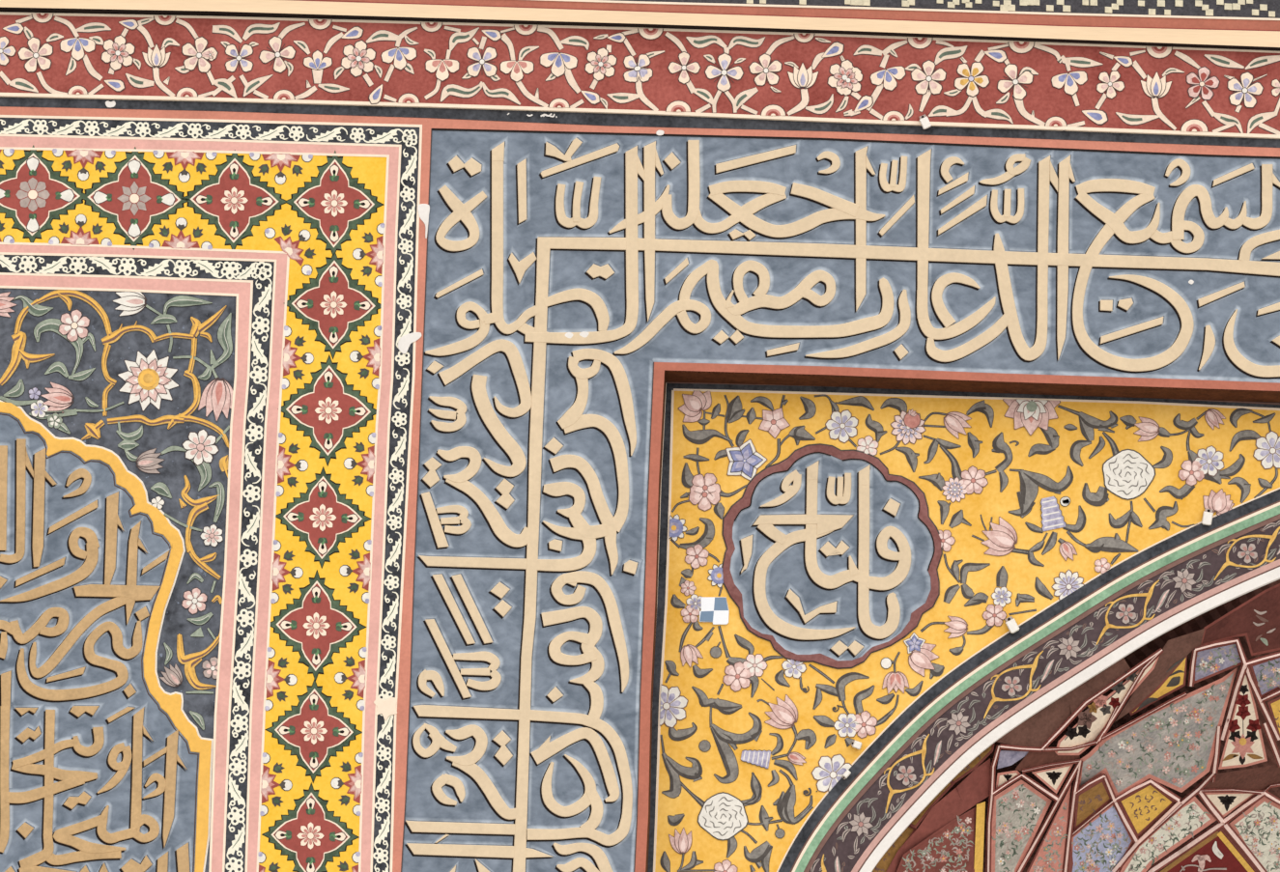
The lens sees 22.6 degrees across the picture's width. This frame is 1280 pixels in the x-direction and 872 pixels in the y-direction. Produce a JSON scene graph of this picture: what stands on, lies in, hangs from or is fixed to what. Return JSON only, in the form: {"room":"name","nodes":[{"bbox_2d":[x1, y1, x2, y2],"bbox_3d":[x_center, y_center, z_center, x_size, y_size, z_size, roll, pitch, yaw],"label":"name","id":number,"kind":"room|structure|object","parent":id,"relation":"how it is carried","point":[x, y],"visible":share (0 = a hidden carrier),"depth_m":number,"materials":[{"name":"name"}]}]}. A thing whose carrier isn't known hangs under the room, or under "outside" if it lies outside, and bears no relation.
{"room":"mosque","nodes":[
{"label":"mosque","id":0,"kind":"room"},
{"bbox_2d":[871,579,1279,871],"bbox_3d":[3.823,1.867,18.681,7.142,2.989,3.316,15,-20,-37],"label":"vault","id":1,"kind":"object","parent":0,"point":[1167,758],"visible":0.99,"depth_m":16.80,"materials":[{"name":"paint"}]},
{"bbox_3d":[-2.034,1.236,16.604,4.234,3.271,0.488,1,-16,3],"label":"wall","id":2,"kind":"structure","parent":0,"visible":0},
{"bbox_2d":[0,288,236,871],"bbox_3d":[-2.876,0.800,16.502,1.573,3.283,0.022,1,-16,3],"label":"floral panel","id":3,"kind":"object","parent":2,"relation":"attached to","point":[147,379],"visible":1,"depth_m":16.78,"materials":[{"name":"grey paint"}]},
{"bbox_2d":[0,291,17,317],"bbox_3d":[-3.369,-0.696,16.951,0.158,0.145,0.003,1,-16,3],"label":"flower","id":4,"kind":"object","parent":3,"relation":"on","point":[8,299],"depth_m":16.95,"materials":[{"name":"pink paint"}]},
{"bbox_2d":[28,387,41,399],"bbox_3d":[-3.172,-0.224,16.806,0.067,0.069,0.002,1,-16,3],"label":"flower","id":5,"kind":"object","parent":3,"relation":"on","point":[35,393],"depth_m":16.81,"materials":[{"name":"purple paint"}]},
{"bbox_2d":[29,399,48,418],"bbox_3d":[-3.143,-0.143,16.782,0.098,0.100,0.002,1,-16,3],"label":"flower","id":6,"kind":"object","parent":3,"relation":"on","point":[39,409],"depth_m":16.78,"materials":[{"name":"white paint"}]},
{"bbox_2d":[47,412,62,428],"bbox_3d":[-3.058,-0.081,16.760,0.086,0.088,0.002,1,-16,3],"label":"flower","id":7,"kind":"object","parent":3,"relation":"on","point":[54,419],"depth_m":16.76,"materials":[{"name":"white paint"}]},
{"bbox_2d":[40,381,74,411],"bbox_3d":[-3.051,-0.207,16.795,0.180,0.164,0.003,1,-16,3],"label":"flower","id":8,"kind":"object","parent":3,"relation":"on","point":[55,396],"depth_m":16.79,"materials":[{"name":"pink paint"}]},
{"bbox_2d":[57,309,90,341],"bbox_3d":[-2.981,-0.583,16.900,0.165,0.186,0.003,1,-16,3],"label":"flower","id":9,"kind":"object","parent":3,"relation":"on","point":[73,325],"depth_m":16.90,"materials":[{"name":"pink paint"}]},
{"bbox_2d":[0,399,213,871],"bbox_3d":[-2.862,1.099,16.408,1.475,2.659,0.013,1,-16,3],"label":"scalloped inscription","id":10,"kind":"object","parent":3,"relation":"attached to","point":[103,768],"visible":1,"depth_m":16.37,"materials":[{"name":"blue paint"}]},
{"bbox_2d":[112,291,146,316],"bbox_3d":[-2.694,-0.700,16.921,0.186,0.147,0.003,1,-16,3],"label":"flower","id":11,"kind":"object","parent":3,"relation":"on","point":[124,303],"depth_m":16.92,"materials":[{"name":"white paint"}]},
{"bbox_2d":[117,349,179,411],"bbox_3d":[-2.575,-0.293,16.796,0.334,0.343,0.007,1,-16,3],"label":"flower","id":12,"kind":"object","parent":3,"relation":"on","point":[148,380],"depth_m":16.80,"materials":[{"name":"white paint"}]},
{"bbox_2d":[135,448,164,473],"bbox_3d":[-2.547,0.127,16.675,0.153,0.140,0.003,1,-16,3],"label":"flower","id":13,"kind":"object","parent":3,"relation":"on","point":[147,460],"depth_m":16.68,"materials":[{"name":"pink paint"}]},
{"bbox_2d":[151,496,164,509],"bbox_3d":[-2.497,0.345,16.611,0.070,0.072,0.002,1,-16,3],"label":"flower","id":14,"kind":"object","parent":3,"relation":"on","point":[157,501],"depth_m":16.61,"materials":[{"name":"white paint"}]},
{"bbox_2d":[158,663,182,686],"bbox_3d":[-2.392,1.218,16.353,0.125,0.126,0.003,1,-16,3],"label":"flower","id":15,"kind":"object","parent":3,"relation":"on","point":[169,674],"depth_m":16.35,"materials":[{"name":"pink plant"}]},
{"bbox_2d":[181,587,207,614],"bbox_3d":[-2.285,0.846,16.456,0.132,0.144,0.003,1,-16,3],"label":"flower","id":16,"kind":"object","parent":3,"relation":"on","point":[194,600],"depth_m":16.46,"materials":[{"name":"pink paint"}]},
{"bbox_2d":[181,428,219,465],"bbox_3d":[-2.287,0.058,16.683,0.197,0.202,0.003,1,-16,3],"label":"flower","id":17,"kind":"object","parent":3,"relation":"on","point":[199,446],"depth_m":16.68,"materials":[{"name":"white paint"}]},
{"bbox_2d":[201,656,218,679],"bbox_3d":[-2.186,1.182,16.354,0.097,0.118,0.003,1,-16,3],"label":"flower","id":18,"kind":"object","parent":3,"relation":"on","point":[209,664],"depth_m":16.36,"materials":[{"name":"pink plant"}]},
{"bbox_2d":[199,524,223,547],"bbox_3d":[-2.210,0.513,16.548,0.121,0.124,0.003,1,-16,3],"label":"flower","id":19,"kind":"object","parent":3,"relation":"on","point":[211,535],"depth_m":16.55,"materials":[{"name":"white paint"}]},
{"bbox_2d":[198,377,233,422],"bbox_3d":[-2.214,-0.192,16.752,0.185,0.243,0.003,1,-16,3],"label":"flower","id":20,"kind":"object","parent":3,"relation":"on","point":[214,394],"depth_m":16.75,"materials":[{"name":"pink paint"}]},
{"bbox_2d":[0,272,253,871],"bbox_3d":[-2.841,0.745,16.519,1.651,3.320,0.017,1,-16,3],"label":"strip","id":21,"kind":"object","parent":2,"relation":"attached to","point":[242,290],"visible":1,"depth_m":16.66,"materials":[{"name":"paint"}]},
{"bbox_2d":[0,255,274,871],"bbox_3d":[-2.792,0.737,16.520,1.770,3.519,0.016,1,-16,3],"label":"border","id":22,"kind":"object","parent":2,"relation":"attached to","point":[261,273],"visible":1,"depth_m":16.68,"materials":[{"name":"grey paint"}]},
{"bbox_2d":[0,241,289,871],"bbox_3d":[-2.760,0.661,16.540,1.840,3.487,0.017,1,-16,3],"label":"strip","id":23,"kind":"object","parent":2,"relation":"attached to","point":[260,662],"visible":1,"depth_m":16.65,"materials":[{"name":"paint"}]},
{"bbox_2d":[0,144,386,871],"bbox_3d":[-2.551,0.409,16.600,2.457,4.094,0.021,1,-16,3],"label":"border","id":24,"kind":"object","parent":2,"relation":"attached to","point":[327,213],"visible":1,"depth_m":16.76,"materials":[{"name":"yellow paint"}]},
{"bbox_3d":[-0.102,-1.551,17.319,8.413,2.707,0.488,1,-16,3],"label":"wall","id":25,"kind":"structure","parent":0,"visible":0},
{"bbox_2d":[0,133,401,871],"bbox_3d":[-2.491,0.363,16.613,2.475,4.082,0.017,1,-16,3],"label":"strip","id":26,"kind":"object","parent":25,"relation":"attached to","point":[41,142],"visible":1,"depth_m":16.84,"materials":[{"name":"paint"}]},
{"bbox_2d":[0,117,419,871],"bbox_3d":[-2.453,0.336,16.620,2.571,4.212,0.016,1,-16,3],"label":"border","id":27,"kind":"object","parent":25,"relation":"attached to","point":[408,137],"visible":1,"depth_m":16.87,"materials":[{"name":"grey paint"}]},
{"bbox_2d":[373,697,397,720],"bbox_3d":[-1.290,1.382,16.254,0.122,0.121,0.003,1,-16,3],"label":"plaster patch","id":28,"kind":"object","parent":27,"relation":"attached to","point":[386,708],"visible":1,"depth_m":16.25,"materials":[{"name":"beige paint"}]},
{"bbox_2d":[398,332,421,353],"bbox_3d":[-1.207,-0.487,16.789,0.122,0.122,0.004,1,-16,3],"label":"plaster patch","id":29,"kind":"object","parent":25,"relation":"attached to","point":[404,343],"visible":1,"depth_m":16.79,"materials":[{"name":"white paint"}]},
{"bbox_2d":[417,203,429,238],"bbox_3d":[-1.149,-1.138,16.976,0.066,0.197,0.004,1,-16,3],"label":"plaster patch","id":30,"kind":"object","parent":25,"relation":"attached to","point":[423,210],"visible":1,"depth_m":16.98,"materials":[{"name":"white paint"}]},
{"bbox_2d":[0,11,1279,139],"bbox_3d":[-0.041,-1.942,17.154,7.327,0.610,0.039,1,-16,3],"label":"frieze","id":31,"kind":"object","parent":25,"relation":"attached to","point":[843,78],"visible":1,"depth_m":17.14,"materials":[{"name":"red paint"}]},
{"bbox_2d":[0,106,1279,871],"bbox_3d":[-0.113,0.346,16.508,7.267,4.235,0.016,1,-16,3],"label":"frame","id":32,"kind":"object","parent":25,"relation":"attached to","point":[401,727],"visible":1,"depth_m":16.95,"materials":[{"name":"paint"}]},
{"bbox_2d":[0,0,1279,51],"bbox_3d":[-0.032,-2.228,17.224,7.324,0.210,0.100,1,-16,3],"label":"trim","id":33,"kind":"structure","parent":25,"relation":"attached to","point":[1200,38],"depth_m":17.18,"materials":[{"name":"beige paint"}]},
{"bbox_2d":[0,96,1279,147],"bbox_3d":[-0.032,-1.673,17.087,7.274,0.153,0.017,1,-16,3],"label":"band","id":34,"kind":"object","parent":25,"relation":"attached to","point":[568,118],"visible":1,"depth_m":17.08,"materials":[{"name":"paint"}]},
{"bbox_2d":[919,113,931,129],"bbox_3d":[1.509,-1.666,16.967,0.066,0.098,0.045,1,-16,3],"label":"clip","id":35,"kind":"object","parent":34,"relation":"attached to","point":[924,120],"visible":1,"depth_m":16.94,"materials":[{"name":"white plastic"}]},
{"bbox_2d":[329,0,1279,29],"bbox_3d":[-0.036,-2.543,17.316,7.398,0.651,0.061,1,-16,3],"label":"frieze","id":36,"kind":"object","parent":25,"relation":"attached to","point":[1249,14],"visible":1,"depth_m":17.15,"materials":[{"name":"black paint"}]},
{"bbox_2d":[401,130,1279,871],"bbox_3d":[1.159,0.413,16.426,4.715,4.156,0.024,1,-16,3],"label":"inscription panel","id":37,"kind":"object","parent":25,"relation":"attached to","point":[523,756],"visible":1,"depth_m":16.71,"materials":[{"name":"blue paint"}]},
{"bbox_2d":[633,362,1279,871],"bbox_3d":[1.741,1.051,16.316,3.460,2.841,0.206,1,-16,3],"label":"frame","id":38,"kind":"object","parent":25,"relation":"attached to","point":[663,372],"visible":1,"depth_m":16.61,"materials":[{"name":"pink paint"}]},
{"bbox_2d":[647,381,1279,871],"bbox_3d":[1.790,1.109,16.502,3.444,2.775,0.214,1,-16,3],"label":"yellow spandrel","id":39,"kind":"object","parent":25,"relation":"attached to","point":[1031,498],"visible":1,"depth_m":16.57,"materials":[{"name":"paint"}]},
{"bbox_2d":[659,684,688,728],"bbox_3d":[0.150,1.382,16.397,0.194,0.227,0.003,1,-16,3],"label":"flower","id":40,"kind":"object","parent":39,"relation":"on","point":[673,698],"depth_m":16.40,"materials":[{"name":"white paint"}]},
{"bbox_2d":[669,514,687,541],"bbox_3d":[0.186,0.477,16.656,0.125,0.150,0.004,1,-16,3],"label":"flower","id":41,"kind":"object","parent":39,"relation":"on","point":[678,524],"depth_m":16.65,"materials":[{"name":"blue paint"}]},
{"bbox_2d":[668,827,692,854],"bbox_3d":[0.203,2.046,16.203,0.122,0.137,0.002,1,-16,3],"label":"flower","id":42,"kind":"object","parent":39,"relation":"on","point":[680,839],"depth_m":16.20,"materials":[{"name":"pink paint"}]},
{"bbox_2d":[681,580,696,596],"bbox_3d":[0.251,0.786,16.564,0.083,0.086,0.003,1,-16,3],"label":"flower","id":43,"kind":"object","parent":39,"relation":"on","point":[688,587],"depth_m":16.57,"materials":[{"name":"pink paint"}]},
{"bbox_2d":[680,604,699,623],"bbox_3d":[0.258,0.915,16.526,0.099,0.101,0.003,1,-16,3],"label":"flower","id":44,"kind":"object","parent":39,"relation":"on","point":[689,613],"depth_m":16.53,"materials":[{"name":"pink paint"}]},
{"bbox_2d":[680,644,703,667],"bbox_3d":[0.265,1.130,16.465,0.119,0.124,0.002,1,-16,3],"label":"flower","id":45,"kind":"object","parent":39,"relation":"on","point":[691,655],"depth_m":16.46,"materials":[{"name":"pink paint"}]},
{"bbox_2d":[685,594,701,611],"bbox_3d":[0.286,0.864,16.540,0.096,0.101,0.003,1,-16,3],"label":"flower","id":46,"kind":"object","parent":39,"relation":"on","point":[693,601],"depth_m":16.54,"materials":[{"name":"white paint"}]},
{"bbox_2d":[678,391,711,422],"bbox_3d":[0.288,-0.155,16.834,0.178,0.174,0.003,1,-16,3],"label":"flower","id":47,"kind":"object","parent":39,"relation":"on","point":[693,406],"depth_m":16.83,"materials":[{"name":"pink paint"}]},
{"bbox_2d":[684,543,709,568],"bbox_3d":[0.294,0.624,16.609,0.124,0.135,0.003,1,-16,3],"label":"flower","id":48,"kind":"object","parent":39,"relation":"on","point":[696,555],"depth_m":16.61,"materials":[{"name":"pink paint"}]},
{"bbox_2d":[688,483,720,511],"bbox_3d":[0.338,0.309,16.698,0.166,0.171,0.003,1,-16,3],"label":"flower","id":49,"kind":"object","parent":39,"relation":"on","point":[702,497],"depth_m":16.70,"materials":[{"name":"pink paint"}]},
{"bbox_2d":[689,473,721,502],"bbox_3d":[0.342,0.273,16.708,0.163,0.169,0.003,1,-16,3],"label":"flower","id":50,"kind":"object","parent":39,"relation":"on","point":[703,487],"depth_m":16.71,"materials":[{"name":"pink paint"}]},
{"bbox_2d":[699,597,729,625],"bbox_3d":[0.382,0.901,16.523,0.152,0.145,0.010,1,-16,3],"label":"target","id":51,"kind":"object","parent":39,"relation":"attached to","point":[715,610],"visible":1,"depth_m":16.52,"materials":[{"name":"paper"}]},
{"bbox_2d":[707,564,723,588],"bbox_3d":[0.410,0.722,16.575,0.127,0.131,0.004,1,-16,3],"label":"flower","id":52,"kind":"object","parent":39,"relation":"on","point":[715,575],"depth_m":16.57,"materials":[{"name":"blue paint"}]},
{"bbox_2d":[697,792,748,840],"bbox_3d":[0.420,1.925,16.228,0.260,0.247,0.002,1,-16,3],"label":"flower","id":53,"kind":"object","parent":39,"relation":"on","point":[721,815],"depth_m":16.23,"materials":[{"name":"white paint"}]},
{"bbox_2d":[713,859,737,871],"bbox_3d":[0.428,2.197,16.148,0.124,0.132,0.003,1,-16,3],"label":"flower","id":54,"kind":"object","parent":39,"relation":"on","point":[720,866],"depth_m":16.16,"materials":[{"name":"pink paint"}]},
{"bbox_2d":[722,661,751,691],"bbox_3d":[0.500,1.232,16.424,0.149,0.161,0.003,1,-16,3],"label":"flower","id":55,"kind":"object","parent":39,"relation":"on","point":[736,675],"depth_m":16.42,"materials":[{"name":"pink paint"}]},
{"bbox_2d":[725,438,767,481],"bbox_3d":[0.554,0.126,16.740,0.221,0.235,0.004,1,-16,3],"label":"flower","id":56,"kind":"object","parent":39,"relation":"on","point":[745,458],"depth_m":16.74,"materials":[{"name":"blue paint"}]},
{"bbox_2d":[742,654,767,677],"bbox_3d":[0.588,1.175,16.436,0.131,0.120,0.003,1,-16,3],"label":"flower","id":57,"kind":"object","parent":39,"relation":"on","point":[753,665],"depth_m":16.44,"materials":[{"name":"pink paint"}]},
{"bbox_2d":[740,749,770,768],"bbox_3d":[0.589,1.642,16.300,0.153,0.098,0.001,2,-16,2],"label":"flower","id":58,"kind":"object","parent":39,"relation":"on","point":[750,758],"depth_m":16.30,"materials":[{"name":"purple paint"}]},
{"bbox_2d":[758,407,790,438],"bbox_3d":[0.703,-0.069,16.790,0.166,0.171,0.003,1,-16,3],"label":"flower","id":59,"kind":"object","parent":39,"relation":"on","point":[773,422],"depth_m":16.79,"materials":[{"name":"pink paint"}]},
{"bbox_2d":[764,694,797,729],"bbox_3d":[0.722,1.406,16.363,0.172,0.183,0.003,1,-16,3],"label":"flower","id":60,"kind":"object","parent":39,"relation":"on","point":[781,711],"depth_m":16.36,"materials":[{"name":"pink paint"}]},
{"bbox_2d":[781,659,806,679],"bbox_3d":[0.790,1.181,16.425,0.130,0.125,0.003,1,-16,3],"label":"flower","id":61,"kind":"object","parent":39,"relation":"on","point":[790,669],"depth_m":16.42,"materials":[{"name":"white paint"}]},
{"bbox_2d":[787,751,806,766],"bbox_3d":[0.798,1.639,16.293,0.100,0.070,0.002,1,-16,3],"label":"flower","id":62,"kind":"object","parent":39,"relation":"on","point":[794,758],"depth_m":16.29,"materials":[{"name":"pink paint"}]},
{"bbox_2d":[811,754,852,793],"bbox_3d":[0.972,1.710,16.264,0.206,0.201,0.003,1,-16,3],"label":"flower","id":63,"kind":"object","parent":39,"relation":"on","point":[827,770],"depth_m":16.27,"materials":[{"name":"white paint"}]},
{"bbox_2d":[721,443,942,669],"bbox_3d":[0.992,0.614,16.572,1.143,1.200,0.014,1,-16,3],"label":"medallion","id":64,"kind":"object","parent":39,"relation":"attached to","point":[832,558],"visible":1,"depth_m":16.57,"materials":[{"name":"blue paint"}]},
{"bbox_2d":[824,409,858,443],"bbox_3d":[1.056,-0.052,16.769,0.176,0.185,0.003,1,-16,3],"label":"flower","id":65,"kind":"object","parent":39,"relation":"on","point":[841,426],"depth_m":16.77,"materials":[{"name":"white paint"}]},
{"bbox_2d":[833,713,858,738],"bbox_3d":[1.055,1.473,16.328,0.138,0.126,0.003,1,-16,3],"label":"flower","id":66,"kind":"object","parent":39,"relation":"on","point":[845,725],"depth_m":16.33,"materials":[{"name":"white paint"}]},
{"bbox_2d":[851,740,861,749],"bbox_3d":[1.098,1.567,16.273,0.058,0.054,0.045,1,-16,3],"label":"clip","id":67,"kind":"object","parent":39,"relation":"attached to","point":[857,745],"visible":1,"depth_m":16.25,"materials":[{"name":"white plastic"}]},
{"bbox_2d":[853,711,877,739],"bbox_3d":[1.140,1.469,16.326,0.135,0.145,0.003,1,-16,3],"label":"flower","id":68,"kind":"object","parent":39,"relation":"on","point":[865,722],"depth_m":16.32,"materials":[{"name":"pink paint"}]},
{"bbox_2d":[855,435,878,455],"bbox_3d":[1.186,0.057,16.732,0.116,0.127,0.003,1,-16,3],"label":"flower","id":69,"kind":"object","parent":39,"relation":"on","point":[868,444],"depth_m":16.74,"materials":[{"name":"pink paint"}]},
{"bbox_2d":[881,671,895,694],"bbox_3d":[1.282,1.261,16.380,0.090,0.121,0.002,1,-16,3],"label":"flower","id":70,"kind":"object","parent":39,"relation":"on","point":[888,677],"depth_m":16.38,"materials":[{"name":"pink paint"}]},
{"bbox_2d":[893,671,909,693],"bbox_3d":[1.329,1.258,16.378,0.095,0.117,0.002,1,-16,3],"label":"flower","id":71,"kind":"object","parent":39,"relation":"on","point":[900,678],"depth_m":16.38,"materials":[{"name":"pink paint"}]},
{"bbox_2d":[890,409,926,445],"bbox_3d":[1.401,-0.046,16.750,0.186,0.195,0.005,1,-16,3],"label":"flower","id":72,"kind":"object","parent":39,"relation":"on","point":[908,427],"depth_m":16.75,"materials":[{"name":"pink paint"}]},
{"bbox_2d":[903,408,920,428],"bbox_3d":[1.422,-0.090,16.758,0.093,0.110,0.004,1,-16,3],"label":"flower","id":73,"kind":"object","parent":39,"relation":"on","point":[911,416],"depth_m":16.76,"materials":[{"name":"pink paint"}]},
{"bbox_2d":[903,632,925,654],"bbox_3d":[1.406,1.062,16.431,0.116,0.115,0.004,1,-16,3],"label":"flower","id":74,"kind":"object","parent":39,"relation":"on","point":[914,642],"depth_m":16.43,"materials":[{"name":"blue paint"}]},
{"bbox_2d":[908,643,938,677],"bbox_3d":[1.451,1.145,16.405,0.159,0.178,0.002,1,-16,3],"label":"flower","id":75,"kind":"object","parent":39,"relation":"on","point":[923,658],"depth_m":16.40,"materials":[{"name":"pink paint"}]},
{"bbox_2d":[938,530,955,551],"bbox_3d":[1.567,0.541,16.574,0.126,0.117,0.003,1,-16,3],"label":"flower","id":76,"kind":"object","parent":39,"relation":"on","point":[948,537],"depth_m":16.57,"materials":[{"name":"pink paint"}]},
{"bbox_2d":[941,477,967,503],"bbox_3d":[1.635,0.278,16.646,0.135,0.141,0.005,1,-16,3],"label":"flower","id":77,"kind":"object","parent":39,"relation":"on","point":[953,489],"depth_m":16.65,"materials":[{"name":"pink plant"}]},
{"bbox_2d":[943,616,967,638],"bbox_3d":[1.620,0.981,16.445,0.125,0.119,0.002,1,-16,3],"label":"flower","id":78,"kind":"object","parent":39,"relation":"on","point":[954,627],"depth_m":16.44,"materials":[{"name":"pink paint"}]},
{"bbox_2d":[943,411,971,439],"bbox_3d":[1.659,-0.057,16.742,0.147,0.151,0.002,1,-16,3],"label":"flower","id":79,"kind":"object","parent":39,"relation":"on","point":[957,425],"depth_m":16.74,"materials":[{"name":"pink paint"}]},
{"bbox_2d":[960,465,988,494],"bbox_3d":[1.732,0.229,16.657,0.152,0.156,0.003,1,-16,3],"label":"flower","id":80,"kind":"object","parent":39,"relation":"on","point":[974,479],"depth_m":16.66,"materials":[{"name":"pink paint"}]},
{"bbox_2d":[982,604,1006,626],"bbox_3d":[1.819,0.920,16.453,0.128,0.118,0.003,1,-16,3],"label":"flower","id":81,"kind":"object","parent":39,"relation":"on","point":[993,615],"depth_m":16.45,"materials":[{"name":"pink paint"}]},
{"bbox_2d":[980,516,1017,556],"bbox_3d":[1.856,0.518,16.567,0.188,0.211,0.003,1,-16,3],"label":"flower","id":82,"kind":"object","parent":39,"relation":"on","point":[998,534],"depth_m":16.57,"materials":[{"name":"pink paint"}]},
{"bbox_2d":[991,586,1012,607],"bbox_3d":[1.857,0.826,16.478,0.108,0.112,0.003,1,-16,3],"label":"flower","id":83,"kind":"object","parent":39,"relation":"on","point":[1001,596],"depth_m":16.48,"materials":[{"name":"white paint"}]},
{"bbox_2d":[1002,398,1060,435],"bbox_3d":[2.044,-0.096,16.732,0.301,0.196,0.010,1,-16,3],"label":"flower","id":84,"kind":"object","parent":39,"relation":"on","point":[1020,416],"depth_m":16.74,"materials":[{"name":"pink paint"}]},
{"bbox_2d":[1040,496,1066,531],"bbox_3d":[2.138,0.403,16.587,0.137,0.191,0.003,1,-16,3],"label":"flower","id":85,"kind":"object","parent":39,"relation":"on","point":[1053,509],"depth_m":16.59,"materials":[{"name":"purple paint"}]},
{"bbox_2d":[1051,569,1084,600],"bbox_3d":[2.200,0.766,16.480,0.170,0.166,0.003,1,-16,3],"label":"flower","id":86,"kind":"object","parent":39,"relation":"on","point":[1064,583],"depth_m":16.48,"materials":[{"name":"white paint"}]},
{"bbox_2d":[1059,541,1077,561],"bbox_3d":[2.208,0.594,16.529,0.093,0.105,0.002,1,-16,3],"label":"flower","id":87,"kind":"object","parent":39,"relation":"on","point":[1067,550],"depth_m":16.53,"materials":[{"name":"pink paint"}]},
{"bbox_2d":[1094,558,1110,573],"bbox_3d":[2.380,0.668,16.500,0.084,0.087,0.003,1,-16,3],"label":"flower","id":88,"kind":"object","parent":39,"relation":"on","point":[1101,565],"depth_m":16.50,"materials":[{"name":"pink paint"}]},
{"bbox_2d":[1102,449,1155,500],"bbox_3d":[2.534,0.199,16.629,0.276,0.276,0.002,1,-16,3],"label":"flower","id":89,"kind":"object","parent":39,"relation":"on","point":[1127,474],"depth_m":16.63,"materials":[{"name":"white paint"}]},
{"bbox_2d":[1133,416,1159,441],"bbox_3d":[2.637,-0.036,16.692,0.138,0.137,0.002,1,-16,3],"label":"flower","id":90,"kind":"object","parent":39,"relation":"on","point":[1145,428],"depth_m":16.69,"materials":[{"name":"pink paint"}]},
{"bbox_2d":[1178,459,1204,486],"bbox_3d":[2.857,0.192,16.615,0.137,0.142,0.003,1,-16,3],"label":"flower","id":91,"kind":"object","parent":39,"relation":"on","point":[1191,472],"depth_m":16.61,"materials":[{"name":"pink paint"}]},
{"bbox_2d":[1194,445,1223,477],"bbox_3d":[2.950,0.129,16.629,0.159,0.168,0.003,1,-16,3],"label":"flower","id":92,"kind":"object","parent":39,"relation":"on","point":[1208,460],"depth_m":16.63,"materials":[{"name":"white paint"}]},
{"bbox_2d":[1204,408,1225,429],"bbox_3d":[2.996,-0.087,16.689,0.111,0.118,0.002,1,-16,3],"label":"flower","id":93,"kind":"object","parent":39,"relation":"on","point":[1214,418],"depth_m":16.69,"materials":[{"name":"pink paint"}]},
{"bbox_2d":[1203,491,1233,515],"bbox_3d":[2.987,0.349,16.564,0.153,0.131,0.003,1,-16,3],"label":"flower","id":94,"kind":"object","parent":39,"relation":"on","point":[1220,502],"depth_m":16.57,"materials":[{"name":"pink paint"}]},
{"bbox_2d":[1252,430,1279,469],"bbox_3d":[3.281,0.073,16.630,0.202,0.210,0.003,1,-16,3],"label":"flower","id":95,"kind":"object","parent":39,"relation":"on","point":[1265,443],"depth_m":16.63,"materials":[{"name":"white paint"}]},
{"bbox_2d":[1004,616,1019,633],"bbox_3d":[1.905,0.964,16.410,0.076,0.099,0.045,1,-16,3],"label":"clip","id":96,"kind":"object","parent":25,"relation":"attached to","point":[1010,622],"visible":1,"depth_m":16.39,"materials":[{"name":"white plastic"}]},
{"bbox_2d":[776,487,1279,871],"bbox_3d":[2.152,1.356,16.324,2.982,2.536,0.046,1,-16,3],"label":"trim","id":97,"kind":"structure","parent":25,"relation":"attached to","point":[1200,568],"depth_m":16.36,"materials":[{"name":"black paint"}]},
{"bbox_2d":[848,812,873,836],"bbox_3d":[1.115,1.960,16.183,0.127,0.128,0.003,1,-16,3],"label":"flower","id":98,"kind":"object","parent":97,"relation":"on","point":[860,824],"depth_m":16.18,"materials":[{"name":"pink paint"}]},
{"bbox_2d":[895,765,916,786],"bbox_3d":[1.348,1.720,16.241,0.108,0.107,0.003,1,-16,3],"label":"flower","id":99,"kind":"object","parent":97,"relation":"on","point":[905,775],"depth_m":16.24,"materials":[{"name":"pink paint"}]},
{"bbox_2d":[946,711,970,736],"bbox_3d":[1.621,1.460,16.304,0.128,0.130,0.003,1,-16,3],"label":"flower","id":100,"kind":"object","parent":97,"relation":"on","point":[958,723],"depth_m":16.30,"materials":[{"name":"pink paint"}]},
{"bbox_2d":[1000,676,1022,697],"bbox_3d":[1.895,1.276,16.344,0.109,0.109,0.003,1,-16,3],"label":"flower","id":101,"kind":"object","parent":97,"relation":"on","point":[1010,686],"depth_m":16.34,"materials":[{"name":"pink paint"}]},
{"bbox_2d":[1056,635,1081,660],"bbox_3d":[2.194,1.082,16.386,0.128,0.132,0.003,1,-16,3],"label":"flower","id":102,"kind":"object","parent":97,"relation":"on","point":[1068,647],"depth_m":16.38,"materials":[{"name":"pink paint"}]},
{"bbox_2d":[1115,603,1137,625],"bbox_3d":[2.489,0.911,16.422,0.109,0.110,0.003,1,-16,3],"label":"flower","id":103,"kind":"object","parent":97,"relation":"on","point":[1125,613],"depth_m":16.42,"materials":[{"name":"pink paint"}]},
{"bbox_2d":[1171,568,1196,593],"bbox_3d":[2.794,0.742,16.457,0.128,0.133,0.003,1,-16,3],"label":"flower","id":104,"kind":"object","parent":97,"relation":"on","point":[1183,580],"depth_m":16.46,"materials":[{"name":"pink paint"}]},
{"bbox_2d":[1236,542,1257,564],"bbox_3d":[3.122,0.603,16.482,0.109,0.111,0.003,1,-16,3],"label":"flower","id":105,"kind":"object","parent":97,"relation":"on","point":[1246,553],"depth_m":16.48,"materials":[{"name":"pink paint"}]},
{"bbox_2d":[1201,508,1213,525],"bbox_3d":[2.924,0.415,16.521,0.064,0.100,0.045,1,-16,3],"label":"clip","id":106,"kind":"object","parent":25,"relation":"attached to","point":[1207,520],"visible":1,"depth_m":16.50,"materials":[{"name":"white plastic"}]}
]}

